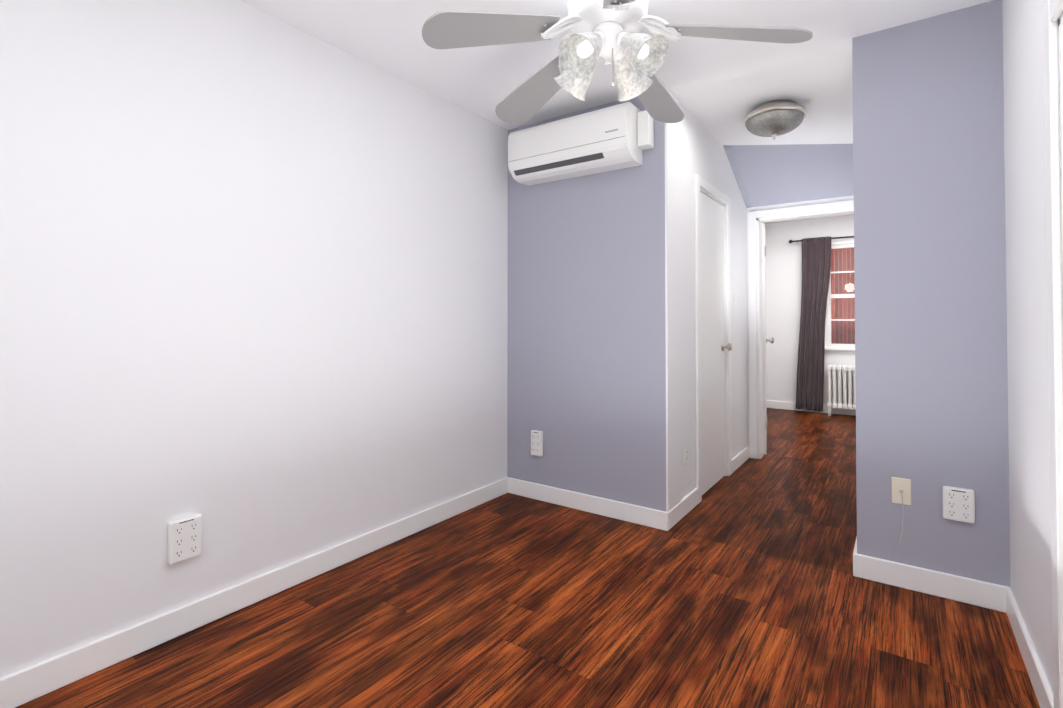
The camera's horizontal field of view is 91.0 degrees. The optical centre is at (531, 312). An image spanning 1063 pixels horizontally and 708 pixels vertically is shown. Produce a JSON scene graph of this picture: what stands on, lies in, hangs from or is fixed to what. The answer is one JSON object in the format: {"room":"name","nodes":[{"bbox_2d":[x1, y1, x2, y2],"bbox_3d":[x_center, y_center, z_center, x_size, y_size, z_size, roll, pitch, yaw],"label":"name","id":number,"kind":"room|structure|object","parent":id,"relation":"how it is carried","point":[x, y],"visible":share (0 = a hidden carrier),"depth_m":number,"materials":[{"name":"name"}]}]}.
{"room":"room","nodes":[
{"label":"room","id":0,"kind":"room"},
{"bbox_2d":[0,0,507,677],"bbox_3d":[-1.234,-0.039,2.220,0.100,2.520,3.750,-1,-1,35],"label":"wall","id":1,"kind":"structure","parent":0,"point":[254,286],"depth_m":2.10,"materials":[{"name":"white paint"}]},
{"bbox_2d":[167,514,201,564],"bbox_3d":[-1.314,0.857,1.981,0.031,0.158,0.112,-1,-1,35],"label":"outlet","id":2,"kind":"object","parent":1,"relation":"attached to","point":[184,538],"visible":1,"depth_m":1.97,"materials":[{"name":"white plastic"}]},
{"bbox_2d":[0,477,508,707],"bbox_3d":[-1.187,1.167,2.168,0.016,0.105,3.550,-1,-1,35],"label":"baseboard","id":3,"kind":"structure","parent":1,"relation":"attached to","point":[30,683],"depth_m":2.04,"materials":[{"name":"white wood"}]},
{"bbox_2d":[16,408,1039,707],"bbox_3d":[1.601,1.285,3.138,3.640,0.100,8.560,-1,-1,35],"label":"floor","id":4,"kind":"structure","parent":0,"point":[508,600],"depth_m":2.03,"materials":[{"name":"laminate"}]},
{"bbox_2d":[827,364,855,415],"bbox_3d":[4.057,0.970,6.367,0.785,0.630,0.164,-1,-1,35],"label":"radiator","id":5,"kind":"object","parent":4,"relation":"on","point":[839,404],"visible":0.4,"depth_m":6.46,"materials":[{"name":"white metal"}]},
{"bbox_2d":[239,0,992,222],"bbox_3d":[1.601,-1.335,3.179,3.640,0.100,8.560,-1,-1,35],"label":"ceiling","id":6,"kind":"structure","parent":0,"point":[719,89],"depth_m":2.64,"materials":[{"name":"white paint"}]},
{"bbox_2d":[422,0,812,124],"bbox_3d":[0.335,-1.093,2.133,1.403,0.416,1.350,-1,-1,35],"label":"fan","id":7,"kind":"object","parent":6,"relation":"hanging from","point":[607,30],"visible":1,"depth_m":2.00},
{"bbox_2d":[743,100,806,139],"bbox_3d":[1.515,-1.178,3.262,0.364,0.210,0.364,-1,-1,35],"label":"ceiling light","id":8,"kind":"object","parent":6,"relation":"hanging from","point":[773,119],"visible":1,"depth_m":3.16,"materials":[{"name":"silver metal"}]},
{"bbox_2d":[723,144,853,207],"bbox_3d":[2.044,-1.097,4.008,0.920,0.350,0.730,-1,-1,35],"label":"wall","id":9,"kind":"structure","parent":6,"relation":"attached to","point":[765,175],"depth_m":4.11,"materials":[{"name":"purple paint"}]},
{"bbox_2d":[679,103,747,499],"bbox_3d":[1.339,-0.014,3.878,0.100,2.520,1.930,-1,-1,35],"label":"wall","id":10,"kind":"structure","parent":0,"point":[703,155],"depth_m":3.49,"materials":[{"name":"white paint"}]},
{"bbox_2d":[665,88,680,511],"bbox_3d":[0.829,-0.079,3.063,0.012,2.415,0.210,-1,-1,35],"label":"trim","id":11,"kind":"structure","parent":10,"relation":"attached to","point":[672,321],"depth_m":3.04,"materials":[{"name":"white paint"}]},
{"bbox_2d":[668,488,697,529],"bbox_3d":[0.922,1.183,3.171,0.016,0.105,0.525,-1,-1,35],"label":"baseboard","id":12,"kind":"structure","parent":10,"relation":"attached to","point":[683,507],"depth_m":3.15,"materials":[{"name":"white wood"}]},
{"bbox_2d":[684,445,687,465],"bbox_3d":[0.956,0.881,3.229,0.009,0.116,0.072,-1,-1,35],"label":"outlet","id":13,"kind":"object","parent":10,"relation":"attached to","point":[685,454],"visible":1,"depth_m":3.22,"materials":[{"name":"white plastic"}]},
{"bbox_2d":[695,174,731,503],"bbox_3d":[1.260,0.204,3.764,0.100,2.081,0.682,-1,-1,35],"label":"door frame","id":14,"kind":"structure","parent":10,"relation":"attached to","point":[712,197],"depth_m":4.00,"materials":[{"name":"white wood"}]},
{"bbox_2d":[700,192,731,494],"bbox_3d":[1.305,0.208,3.725,0.108,2.056,0.660,-1,-1,35],"label":"closet door","id":15,"kind":"structure","parent":10,"relation":"in","point":[713,346],"depth_m":3.74,"materials":[{"name":"white wood"}]},
{"bbox_2d":[732,445,749,472],"bbox_3d":[1.714,1.200,4.288,0.016,0.105,0.595,-1,-1,35],"label":"baseboard","id":16,"kind":"structure","parent":10,"relation":"attached to","point":[740,458],"depth_m":4.26,"materials":[{"name":"white wood"}]},
{"bbox_2d":[507,0,1009,586],"bbox_3d":[0.919,-0.028,2.931,2.590,2.520,0.100,-1,-1,35],"label":"wall","id":17,"kind":"structure","parent":0,"point":[931,381],"depth_m":2.38,"materials":[{"name":"purple paint"}]},
{"bbox_2d":[531,430,542,456],"bbox_3d":[0.037,0.865,3.463,0.088,0.165,0.031,-1,-1,35],"label":"electrical outlet","id":18,"kind":"object","parent":17,"relation":"attached to","point":[536,443],"visible":1,"depth_m":3.45,"materials":[{"name":"white plastic"}]},
{"bbox_2d":[508,102,653,185],"bbox_3d":[0.280,-1.023,3.200,0.905,0.318,0.222,-1,-1,35],"label":"mini-split air conditioner","id":19,"kind":"object","parent":17,"relation":"attached to","point":[616,137],"visible":0.94,"depth_m":3.09,"materials":[{"name":"white plastic"}]},
{"bbox_2d":[508,477,668,530],"bbox_3d":[0.307,1.185,3.275,1.140,0.105,0.016,-1,-1,35],"label":"baseboard","id":20,"kind":"structure","parent":17,"relation":"attached to","point":[641,515],"depth_m":3.22,"materials":[{"name":"white wood"}]},
{"bbox_2d":[891,477,910,547],"bbox_3d":[1.644,0.891,2.322,0.072,0.303,0.032,-1,-1,35],"label":"outlet plate","id":21,"kind":"object","parent":17,"relation":"attached to","point":[901,490],"visible":1,"depth_m":2.33,"materials":[{"name":"beige plastic"}]},
{"bbox_2d":[853,553,1010,612],"bbox_3d":[1.719,1.169,2.274,0.546,0.105,0.016,-1,-1,35],"label":"baseboard","id":22,"kind":"structure","parent":17,"relation":"attached to","point":[984,594],"depth_m":2.26,"materials":[{"name":"white wood"}]},
{"bbox_2d":[942,486,974,523],"bbox_3d":[1.805,0.811,2.210,0.105,0.138,0.031,-1,-1,35],"label":"electrical outlet","id":23,"kind":"object","parent":17,"relation":"attached to","point":[958,504],"visible":1,"depth_m":2.20,"materials":[{"name":"white plastic"}]},
{"bbox_2d":[747,195,853,444],"bbox_3d":[2.675,-0.011,4.052,2.720,2.520,0.100,-1,-1,35],"label":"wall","id":24,"kind":"structure","parent":0,"point":[802,203],"depth_m":4.50,"materials":[{"name":"white paint"}]},
{"bbox_2d":[748,200,853,458],"bbox_3d":[2.284,0.186,4.327,0.890,2.135,0.138,-1,-1,35],"label":"door frame","id":25,"kind":"structure","parent":24,"relation":"attached to","point":[752,292],"depth_m":4.50,"materials":[{"name":"white wood"}]},
{"bbox_2d":[762,223,773,454],"bbox_3d":[2.178,0.234,4.960,0.243,2.042,0.735,-1,-1,35],"label":"door","id":26,"kind":"structure","parent":25,"relation":"in","point":[766,340],"depth_m":4.61,"materials":[{"name":"white wood"}]},
{"bbox_2d":[765,214,854,404],"bbox_3d":[4.341,0.025,6.401,2.720,2.520,0.100,-1,-1,35],"label":"wall","id":27,"kind":"structure","parent":0,"point":[783,257],"depth_m":6.99,"materials":[{"name":"white paint"}]},
{"bbox_2d":[767,400,855,415],"bbox_3d":[4.314,1.232,6.330,2.704,0.105,0.016,-1,-1,35],"label":"baseboard","id":28,"kind":"structure","parent":27,"relation":"attached to","point":[782,405],"depth_m":6.91,"materials":[{"name":"white wood"}]},
{"bbox_2d":[789,236,853,410],"bbox_3d":[4.050,0.141,6.464,1.558,2.220,0.128,-1,-1,35],"label":"curtain","id":29,"kind":"object","parent":27,"relation":"hanging from","point":[816,260],"visible":0.96,"depth_m":6.72,"materials":[{"name":"fabric"}]},
{"bbox_2d":[825,237,854,350],"bbox_3d":[4.152,-0.233,6.493,1.110,1.420,0.125,-1,-1,35],"label":"window","id":30,"kind":"structure","parent":27,"relation":"in","point":[841,243],"depth_m":6.67,"materials":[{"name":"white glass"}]},
{"bbox_2d":[1002,0,1062,690],"bbox_3d":[1.548,-0.051,1.493,0.100,2.520,5.580,-1,-1,35],"label":"wall","id":31,"kind":"structure","parent":0,"point":[1027,343],"depth_m":1.78,"materials":[{"name":"white paint"}]},
{"bbox_2d":[1006,588,1053,707],"bbox_3d":[1.691,1.161,1.776,0.016,0.105,0.829,-1,-1,35],"label":"baseboard","id":32,"kind":"structure","parent":31,"relation":"attached to","point":[1043,691],"depth_m":1.74,"materials":[{"name":"white wood"}]},
{"bbox_2d":[1043,0,1062,707],"bbox_3d":[1.202,0.170,1.017,0.118,2.065,1.000,-1,-1,35],"label":"door frame","id":33,"kind":"structure","parent":31,"relation":"attached to","point":[1052,11],"depth_m":1.40,"materials":[{"name":"white wood"}]},
{"bbox_3d":[2.171,-0.023,3.288,0.100,2.520,1.930,-1,-1,35],"label":"wall","id":34,"kind":"structure","parent":0,"visible":0},
{"bbox_2d":[853,537,856,552],"bbox_3d":[2.066,1.184,3.221,0.016,0.105,1.930,-1,-1,35],"label":"baseboard","id":35,"kind":"structure","parent":34,"relation":"attached to","point":[855,549],"depth_m":2.49,"materials":[{"name":"white wood"}]},
{"label":"outside","id":36,"kind":"structure","parent":0,"visible":0},
{"bbox_2d":[831,248,854,343],"bbox_3d":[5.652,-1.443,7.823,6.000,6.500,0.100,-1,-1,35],"label":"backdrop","id":37,"kind":"structure","parent":36,"point":[844,278],"depth_m":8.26,"materials":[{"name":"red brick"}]}
]}

